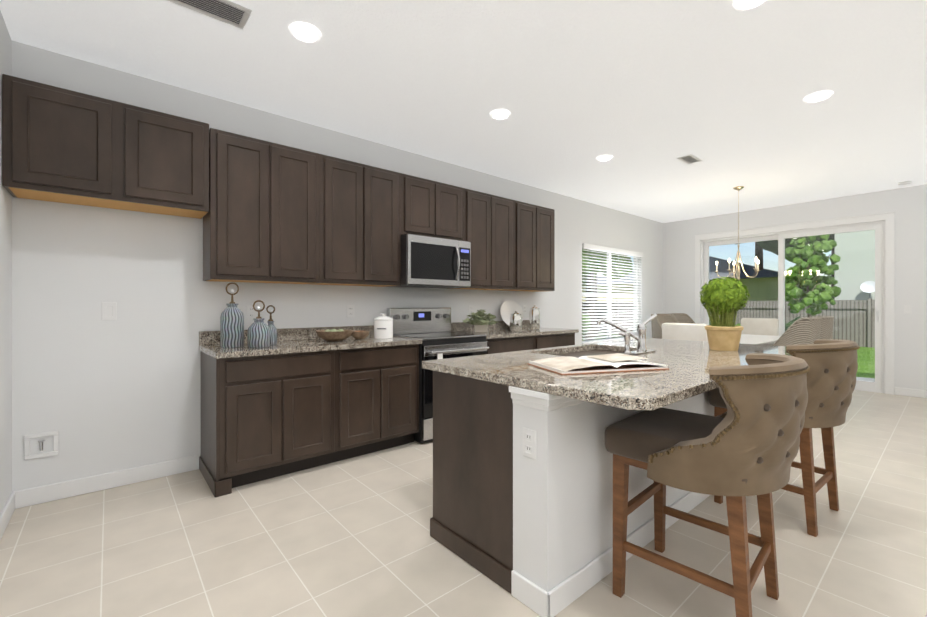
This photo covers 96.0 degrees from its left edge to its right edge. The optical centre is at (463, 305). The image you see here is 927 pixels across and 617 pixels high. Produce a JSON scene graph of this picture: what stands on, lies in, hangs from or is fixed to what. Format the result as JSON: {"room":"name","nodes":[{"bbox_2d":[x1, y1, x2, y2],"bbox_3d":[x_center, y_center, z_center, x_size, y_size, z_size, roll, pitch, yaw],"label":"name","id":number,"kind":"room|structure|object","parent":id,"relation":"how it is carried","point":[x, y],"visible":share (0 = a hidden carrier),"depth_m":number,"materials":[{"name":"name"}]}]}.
{"room":"kitchen","nodes":[
{"label":"kitchen","id":0,"kind":"room"},
{"bbox_2d":[0,10,11,513],"bbox_3d":[-0.922,-0.179,0.292,0.150,2.780,5.600,0,0,-40],"label":"wall","id":1,"kind":"structure","parent":0,"point":[5,317],"depth_m":2.32,"materials":[{"name":"white paint"}]},
{"bbox_2d":[0,491,16,539],"bbox_3d":[-0.869,1.158,0.358,0.014,0.105,5.570,0,0,-40],"label":"baseboard","id":2,"kind":"structure","parent":1,"relation":"attached to","point":[5,516],"depth_m":2.31,"materials":[{"name":"white"}]},
{"bbox_2d":[12,40,662,491],"bbox_3d":[0.526,-0.183,5.293,8.830,2.780,0.150,0,0,-40],"label":"wall","id":3,"kind":"structure","parent":0,"point":[100,394],"depth_m":2.90,"materials":[{"name":"white paint"}]},
{"bbox_2d":[24,430,58,459],"bbox_3d":[-2.575,0.854,2.549,0.150,0.150,0.020,0,0,-40],"label":"outlet box","id":4,"kind":"object","parent":3,"relation":"attached to","point":[40,445],"visible":1,"depth_m":2.55,"materials":[{"name":"white plastic"}]},
{"bbox_2d":[2,74,121,209],"bbox_3d":[-2.381,-0.942,2.502,0.479,0.600,0.336,0,0,-40],"label":"upper cabinet","id":5,"kind":"object","parent":3,"relation":"attached to","point":[61,145],"depth_m":2.38,"materials":[{"name":"brown wood"}]},
{"bbox_2d":[17,455,199,508],"bbox_3d":[-2.296,1.156,2.788,0.923,0.105,0.018,0,0,-40],"label":"baseboard","id":6,"kind":"structure","parent":3,"relation":"attached to","point":[49,492],"depth_m":2.73,"materials":[{"name":"white"}]},
{"bbox_2d":[102,302,116,319],"bbox_3d":[-2.339,0.038,2.757,0.075,0.120,0.008,0,0,-40],"label":"electrical outlet plate","id":7,"kind":"object","parent":3,"relation":"attached to","point":[109,310],"depth_m":2.76,"materials":[{"name":"white plastic"}]},
{"bbox_2d":[122,103,213,218],"bbox_3d":[-2.015,-0.942,2.812,0.479,0.600,0.336,0,0,-40],"label":"upper cabinet","id":8,"kind":"object","parent":3,"relation":"attached to","point":[168,159],"depth_m":2.70,"materials":[{"name":"brown wood"}]},
{"bbox_2d":[203,129,273,282],"bbox_3d":[-1.685,-0.702,3.100,0.381,1.040,0.324,0,0,-40],"label":"upper cabinet","id":9,"kind":"object","parent":3,"relation":"attached to","point":[269,212],"depth_m":2.99,"materials":[{"name":"brown wood"}]},
{"bbox_2d":[246,305,255,319],"bbox_3d":[-1.683,0.058,3.314,0.072,0.115,0.008,0,0,-40],"label":"electrical outlet plate","id":10,"kind":"object","parent":3,"relation":"attached to","point":[250,312],"depth_m":3.31,"materials":[{"name":"white plastic"}]},
{"bbox_2d":[266,143,321,284],"bbox_3d":[-1.395,-0.702,3.347,0.381,1.040,0.324,0,0,-40],"label":"upper cabinet","id":11,"kind":"object","parent":3,"relation":"attached to","point":[297,172],"depth_m":3.24,"materials":[{"name":"brown wood"}]},
{"bbox_2d":[322,154,365,285],"bbox_3d":[-1.105,-0.702,3.593,0.381,1.040,0.324,0,0,-40],"label":"upper cabinet","id":12,"kind":"object","parent":3,"relation":"attached to","point":[343,181],"depth_m":3.48,"materials":[{"name":"brown wood"}]},
{"bbox_2d":[347,305,353,317],"bbox_3d":[-1.043,0.057,3.858,0.072,0.115,0.008,0,0,-40],"label":"electrical outlet plate","id":13,"kind":"object","parent":3,"relation":"attached to","point":[350,308],"depth_m":3.85,"materials":[{"name":"white plastic"}]},
{"bbox_2d":[199,320,528,343],"bbox_3d":[-0.477,0.242,4.326,3.862,0.102,0.020,0,0,-40],"label":"backsplash","id":14,"kind":"structure","parent":3,"relation":"attached to","point":[284,333],"depth_m":3.59,"materials":[{"name":"grey stone"}]},
{"bbox_2d":[366,165,405,286],"bbox_3d":[-0.814,-0.703,3.840,0.381,1.040,0.324,0,0,-40],"label":"upper cabinet","id":15,"kind":"object","parent":3,"relation":"attached to","point":[385,189],"depth_m":3.73,"materials":[{"name":"brown wood"}]},
{"bbox_2d":[406,174,437,237],"bbox_3d":[-0.524,-0.940,4.086,0.381,0.565,0.324,0,0,-40],"label":"upper cabinet","id":16,"kind":"object","parent":3,"relation":"attached to","point":[421,193],"depth_m":3.99,"materials":[{"name":"brown wood"}]},
{"bbox_2d":[387,234,470,287],"bbox_3d":[-0.327,-0.417,4.149,0.755,0.467,0.483,0,0,-40],"label":"microwave","id":17,"kind":"object","parent":16,"relation":"attached to","point":[430,262],"visible":0.96,"depth_m":3.97,"materials":[{"name":"silver metal"}]},
{"bbox_2d":[438,182,465,240],"bbox_3d":[-0.233,-0.941,4.333,0.381,0.565,0.324,0,0,-40],"label":"upper cabinet","id":18,"kind":"object","parent":3,"relation":"attached to","point":[451,199],"depth_m":4.23,"materials":[{"name":"brown wood"}]},
{"bbox_2d":[446,189,493,289],"bbox_3d":[0.057,-0.703,4.579,0.381,1.040,0.324,0,0,-40],"label":"upper cabinet","id":19,"kind":"object","parent":3,"relation":"attached to","point":[479,205],"depth_m":4.49,"materials":[{"name":"brown wood"}]},
{"bbox_2d":[468,305,472,314],"bbox_3d":[0.085,0.057,4.815,0.072,0.115,0.008,0,0,-40],"label":"electrical outlet plate","id":20,"kind":"object","parent":3,"relation":"attached to","point":[470,307],"depth_m":4.81,"materials":[{"name":"white plastic"}]},
{"bbox_2d":[494,195,517,289],"bbox_3d":[0.348,-0.703,4.826,0.381,1.040,0.324,0,0,-40],"label":"upper cabinet","id":21,"kind":"object","parent":3,"relation":"attached to","point":[505,209],"depth_m":4.73,"materials":[{"name":"brown wood"}]},
{"bbox_2d":[510,201,537,290],"bbox_3d":[0.638,-0.704,5.073,0.381,1.040,0.324,0,0,-40],"label":"upper cabinet","id":22,"kind":"object","parent":3,"relation":"attached to","point":[527,213],"depth_m":4.98,"materials":[{"name":"brown wood"}]},
{"bbox_2d":[522,206,554,291],"bbox_3d":[0.929,-0.704,5.319,0.381,1.040,0.324,0,0,-40],"label":"upper cabinet","id":23,"kind":"object","parent":3,"relation":"attached to","point":[546,216],"depth_m":5.21,"materials":[{"name":"brown wood"}]},
{"bbox_2d":[582,249,637,342],"bbox_3d":[2.440,-0.160,6.885,1.830,1.530,0.140,0,0,-40],"label":"window","id":24,"kind":"structure","parent":3,"relation":"in","point":[636,258],"depth_m":6.91,"materials":[{"name":"white"}]},
{"bbox_2d":[582,243,642,343],"bbox_3d":[2.470,-0.175,6.849,1.810,1.509,0.077,0,0,-40],"label":"window blind","id":25,"kind":"object","parent":24,"relation":"attached to","point":[608,250],"visible":0.79,"depth_m":6.74,"materials":[{"name":"white plastic"}]},
{"bbox_2d":[0,390,926,616],"bbox_3d":[2.386,1.258,3.102,8.930,0.100,6.000,0,0,-40],"label":"floor","id":26,"kind":"structure","parent":0,"point":[350,537],"depth_m":2.06,"materials":[{"name":"tile"}]},
{"bbox_2d":[199,348,338,497],"bbox_3d":[-1.450,0.770,3.107,0.777,0.876,0.619,0,0,-40],"label":"base cabinet","id":27,"kind":"object","parent":26,"relation":"on","point":[292,400],"depth_m":2.85,"materials":[{"name":"brown wood"}]},
{"bbox_2d":[199,336,421,359],"bbox_3d":[-1.155,0.313,3.341,1.553,0.038,0.644,0,0,-40],"label":"countertop","id":28,"kind":"structure","parent":27,"relation":"on","point":[283,347],"depth_m":3.06,"materials":[{"name":"grey stone"}]},
{"bbox_2d":[220,282,243,347],"bbox_3d":[-1.625,0.065,2.936,0.146,0.454,0.146,0,0,-5],"label":"bottle","id":29,"kind":"object","parent":28,"relation":"on","point":[232,325],"visible":1,"depth_m":2.88,"materials":[{"name":"ceramic"}]},
{"bbox_2d":[247,300,269,347],"bbox_3d":[-1.443,0.128,2.946,0.144,0.330,0.144,0,0,-5],"label":"bottle","id":30,"kind":"object","parent":28,"relation":"on","point":[258,333],"visible":1,"depth_m":2.90,"materials":[{"name":"ceramic"}]},
{"bbox_2d":[266,305,276,344],"bbox_3d":[-1.440,0.145,3.119,0.088,0.294,0.088,0,0,-5],"label":"bottle","id":31,"kind":"object","parent":28,"relation":"on","point":[273,333],"visible":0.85,"depth_m":3.10,"materials":[{"name":"ceramic"}]},
{"bbox_2d":[316,329,352,341],"bbox_3d":[-1.065,0.245,3.451,0.300,0.097,0.300,0,0,-40],"label":"bowl","id":32,"kind":"object","parent":28,"relation":"on","point":[332,335],"visible":1,"depth_m":3.36,"materials":[{"name":"brown wood"}]},
{"bbox_2d":[351,330,369,338],"bbox_3d":[-0.901,0.257,3.629,0.170,0.071,0.170,0,0,-40],"label":"bowl","id":33,"kind":"object","parent":28,"relation":"on","point":[360,334],"visible":0.94,"depth_m":3.58,"materials":[{"name":"brown wood"}]},
{"bbox_2d":[374,313,392,338],"bbox_3d":[-0.718,0.182,3.745,0.173,0.222,0.173,0,0,0],"label":"canister","id":34,"kind":"object","parent":28,"relation":"on","point":[383,325],"visible":1,"depth_m":3.67,"materials":[{"name":"white ceramic"}]},
{"bbox_2d":[339,344,418,460],"bbox_3d":[-0.864,0.770,3.605,0.762,0.876,0.619,0,0,-40],"label":"base cabinet","id":35,"kind":"object","parent":26,"relation":"on","point":[379,387],"depth_m":3.36,"materials":[{"name":"brown wood"}]},
{"bbox_2d":[387,308,488,442],"bbox_3d":[-0.237,0.617,4.049,0.759,1.182,0.700,0,0,-40],"label":"range","id":36,"kind":"object","parent":26,"relation":"on","point":[430,328],"visible":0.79,"depth_m":3.89,"materials":[{"name":"silver metal"}]},
{"bbox_2d":[486,336,538,353],"bbox_3d":[0.302,0.769,4.594,0.759,0.876,0.619,0,0,-40],"label":"base cabinet","id":37,"kind":"object","parent":26,"relation":"on","point":[513,343],"depth_m":4.38,"materials":[{"name":"brown wood"}]},
{"bbox_2d":[462,328,578,339],"bbox_3d":[0.608,0.312,4.837,1.547,0.038,0.644,0,0,-40],"label":"countertop","id":38,"kind":"structure","parent":37,"relation":"on","point":[493,333],"depth_m":4.68,"materials":[{"name":"grey stone"}]},
{"bbox_2d":[463,309,497,332],"bbox_3d":[0.185,0.166,4.510,0.395,0.253,0.346,0,0,0],"label":"potted plant","id":39,"kind":"object","parent":38,"relation":"on","point":[480,322],"visible":1,"depth_m":4.44,"materials":[{"name":"green plant"}]},
{"bbox_2d":[500,300,523,325],"bbox_3d":[0.597,0.115,5.140,0.410,0.354,0.091,0,0,-40],"label":"platter","id":40,"kind":"object","parent":38,"relation":"on","point":[508,308],"visible":0.62,"depth_m":5.13,"materials":[{"name":"white ceramic"}]},
{"bbox_2d":[510,311,521,330],"bbox_3d":[0.612,0.177,4.874,0.144,0.230,0.144,0,0,-40],"label":"jar","id":41,"kind":"object","parent":38,"relation":"on","point":[515,321],"visible":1,"depth_m":4.82,"materials":[{"name":"clear glass"}]},
{"bbox_2d":[529,305,539,328],"bbox_3d":[0.875,0.144,5.137,0.132,0.295,0.132,0,0,-40],"label":"jar","id":42,"kind":"object","parent":38,"relation":"on","point":[534,317],"visible":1,"depth_m":5.08,"materials":[{"name":"clear glass"}]},
{"bbox_2d":[539,332,577,348],"bbox_3d":[0.886,0.769,5.090,0.774,0.876,0.619,0,0,-40],"label":"base cabinet","id":43,"kind":"object","parent":26,"relation":"on","point":[568,338],"depth_m":4.86,"materials":[{"name":"brown wood"}]},
{"bbox_2d":[430,346,713,616],"bbox_3d":[0.989,0.771,2.673,2.421,0.876,0.789,0,0,-40],"label":"kitchen island","id":44,"kind":"object","parent":26,"relation":"on","point":[522,484],"depth_m":1.81,"materials":[{"name":"brown wood"}]},
{"bbox_2d":[530,343,593,353],"bbox_3d":[0.672,0.314,2.918,0.779,0.038,0.080,0,0,-40],"label":"island countertop","id":45,"kind":"structure","parent":44,"relation":"on","point":[553,350],"depth_m":2.90,"materials":[{"name":"grey stone"}]},
{"bbox_2d":[422,350,718,413],"bbox_3d":[0.455,0.315,1.993,0.751,0.038,1.210,0,0,-40],"label":"island countertop","id":46,"kind":"structure","parent":44,"relation":"on","point":[636,392],"depth_m":1.69,"materials":[{"name":"grey stone"}]},
{"bbox_2d":[506,350,747,401],"bbox_3d":[1.262,0.327,2.350,2.447,0.064,0.710,0,0,-40],"label":"island countertop","id":47,"kind":"structure","parent":44,"relation":"on","point":[680,359],"depth_m":2.23,"materials":[{"name":"grey stone"}]},
{"bbox_2d":[527,353,668,374],"bbox_3d":[0.633,0.272,2.006,0.552,0.044,0.342,0,0,-16],"label":"book","id":48,"kind":"object","parent":47,"relation":"on","point":[609,363],"visible":0.98,"depth_m":1.95,"materials":[{"name":"white paper"}]},
{"bbox_2d":[596,314,656,354],"bbox_3d":[1.024,0.173,2.650,0.331,0.243,0.302,0,0,-40],"label":"faucet","id":49,"kind":"object","parent":47,"relation":"on","point":[642,349],"depth_m":2.58,"materials":[{"name":"silver metal"}]},
{"bbox_2d":[594,338,790,355],"bbox_3d":[1.686,0.314,3.038,0.921,0.038,1.210,0,0,-40],"label":"island countertop","id":50,"kind":"structure","parent":44,"relation":"on","point":[636,343],"depth_m":2.92,"materials":[{"name":"grey stone"}]},
{"bbox_2d":[699,277,749,350],"bbox_3d":[1.716,0.052,2.755,0.283,0.483,0.280,0,0,-40],"label":"topiary","id":51,"kind":"object","parent":50,"relation":"on","point":[725,298],"visible":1,"depth_m":2.69,"materials":[{"name":"plant"}]},
{"bbox_2d":[651,314,677,338],"bbox_3d":[3.084,0.668,6.197,0.644,1.078,0.556,0,0,-40],"label":"wicker chair","id":52,"kind":"object","parent":26,"relation":"on","point":[658,321],"visible":0.19,"depth_m":6.18,"materials":[{"name":"wicker"}]},
{"bbox_2d":[669,313,694,322],"bbox_3d":[3.557,0.667,6.598,0.644,1.078,0.556,0,0,-40],"label":"wicker chair","id":53,"kind":"object","parent":26,"relation":"on","point":[681,318],"visible":0.23,"depth_m":6.84,"materials":[{"name":"wicker"}]},
{"bbox_2d":[662,323,707,341],"bbox_3d":[2.653,0.697,4.823,0.585,0.996,0.542,0,0,-40],"label":"dining chair","id":54,"kind":"object","parent":26,"relation":"on","point":[687,331],"visible":0.08,"depth_m":4.62,"materials":[{"name":"fabric"}]},
{"bbox_2d":[605,353,809,616],"bbox_3d":[0.994,0.702,1.719,0.730,1.015,0.667,0,0,-40],"label":"stool","id":55,"kind":"object","parent":26,"relation":"on","point":[747,443],"visible":1,"depth_m":1.45,"materials":[{"name":"beige fabric"}]},
{"bbox_2d":[741,318,778,335],"bbox_3d":[4.387,0.696,6.296,0.585,0.996,0.542,0,0,-40],"label":"dining chair","id":56,"kind":"object","parent":26,"relation":"on","point":[760,326],"visible":0.12,"depth_m":6.39,"materials":[{"name":"fabric"}]},
{"bbox_2d":[740,334,780,344],"bbox_3d":[3.520,0.804,5.559,1.880,0.805,1.020,0,0,-40],"label":"dining table","id":57,"kind":"object","parent":26,"relation":"on","point":[758,339],"depth_m":5.28,"materials":[{"name":"white"}]},
{"bbox_2d":[708,339,859,536],"bbox_3d":[1.905,0.701,2.490,0.730,1.015,0.663,0,0,-40],"label":"stool","id":58,"kind":"object","parent":26,"relation":"on","point":[831,373],"visible":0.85,"depth_m":2.20,"materials":[{"name":"beige fabric"}]},
{"bbox_2d":[772,317,821,345],"bbox_3d":[3.684,0.669,4.717,0.644,1.078,0.556,0,0,-40],"label":"wicker chair","id":59,"kind":"object","parent":26,"relation":"on","point":[802,331],"visible":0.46,"depth_m":4.45,"materials":[{"name":"wicker"}]},
{"bbox_2d":[816,316,833,338],"bbox_3d":[4.218,0.668,5.170,0.644,1.078,0.556,0,0,-40],"label":"wicker chair","id":60,"kind":"object","parent":26,"relation":"on","point":[826,327],"visible":0.15,"depth_m":4.90,"materials":[{"name":"fabric"}]},
{"bbox_2d":[0,0,926,222],"bbox_3d":[2.386,-1.622,3.100,8.930,0.100,6.000,0,0,-40],"label":"ceiling","id":61,"kind":"structure","parent":0,"point":[645,94],"depth_m":2.91,"materials":[{"name":"paint"}]},
{"bbox_2d":[167,0,251,29],"bbox_3d":[-1.299,-1.556,2.146,0.346,0.030,0.204,0,0,-40],"label":"ceiling vent","id":62,"kind":"object","parent":61,"relation":"in","point":[229,12],"depth_m":2.21,"materials":[{"name":"white plastic"}]},
{"bbox_2d":[289,22,320,42],"bbox_3d":[-0.909,-1.562,2.401,0.171,0.016,0.171,0,0,11],"label":"recessed light","id":63,"kind":"object","parent":61,"relation":"in","point":[305,32],"depth_m":2.38,"materials":[{"name":"white"}]},
{"bbox_2d":[490,109,510,119],"bbox_3d":[0.303,-1.563,3.430,0.171,0.016,0.171,0,0,44],"label":"recessed light","id":64,"kind":"object","parent":61,"relation":"in","point":[499,114],"depth_m":3.41,"materials":[{"name":"white"}]},
{"bbox_2d":[596,155,612,160],"bbox_3d":[1.500,-1.564,4.446,0.171,0.016,0.171,0,0,44],"label":"recessed light","id":65,"kind":"object","parent":61,"relation":"in","point":[603,157],"depth_m":4.43,"materials":[{"name":"white"}]},
{"bbox_2d":[677,154,702,163],"bbox_3d":[2.392,-1.557,4.417,0.313,0.030,0.150,0,0,-40],"label":"ceiling vent","id":66,"kind":"object","parent":61,"relation":"in","point":[688,159],"depth_m":4.48,"materials":[{"name":"white plastic"}]},
{"bbox_2d":[715,186,759,279],"bbox_3d":[3.645,-0.949,5.559,0.519,1.250,0.524,0,0,-40],"label":"chandelier","id":67,"kind":"object","parent":61,"relation":"hanging from","point":[737,188],"visible":0.96,"depth_m":5.55,"materials":[{"name":"gold metal"}]},
{"bbox_2d":[733,0,766,10],"bbox_3d":[1.473,-1.562,2.128,0.171,0.016,0.171,0,0,44],"label":"recessed light","id":68,"kind":"object","parent":61,"relation":"in","point":[742,5],"depth_m":2.16,"materials":[{"name":"white"}]},
{"bbox_2d":[803,90,832,102],"bbox_3d":[2.663,-1.563,3.137,0.171,0.016,0.171,0,0,11],"label":"recessed light","id":69,"kind":"object","parent":61,"relation":"in","point":[821,95],"depth_m":3.12,"materials":[{"name":"white"}]},
{"bbox_2d":[663,184,926,394],"bbox_3d":[5.695,-0.184,5.910,0.150,2.780,5.600,0,0,-40],"label":"wall","id":70,"kind":"structure","parent":0,"point":[908,205],"depth_m":5.70,"materials":[{"name":"white paint"}]},
{"bbox_2d":[701,220,884,392],"bbox_3d":[5.045,0.021,6.630,0.148,2.369,2.338,0,0,-40],"label":"door","id":71,"kind":"structure","parent":70,"relation":"in","point":[878,384],"depth_m":6.15,"materials":[{"name":"white"}]},
{"bbox_2d":[695,211,894,394],"bbox_3d":[5.000,-0.031,6.592,0.026,2.473,2.526,0,0,-40],"label":"door frame","id":72,"kind":"structure","parent":70,"relation":"attached to","point":[888,217],"depth_m":5.76,"materials":[{"name":"white"}]},
{"bbox_2d":[894,387,926,397],"bbox_3d":[6.621,1.154,4.693,0.014,0.105,2.483,0,0,-40],"label":"baseboard","id":73,"kind":"structure","parent":70,"relation":"attached to","point":[919,393],"depth_m":5.52,"materials":[{"name":"white"}]},
{"bbox_3d":[12.383,1.323,21.820,72.000,0.060,70.000,0,0,-40],"label":"ground","id":74,"kind":"structure","parent":0,"visible":0},
{"bbox_2d":[582,230,874,381],"bbox_3d":[12.383,-7.103,21.813,72.000,17.388,70.000,0,0,-40],"label":"garden","id":75,"kind":"object","parent":74,"relation":"on","point":[753,308],"depth_m":13.15,"materials":[{"name":"green plant"}]}
]}

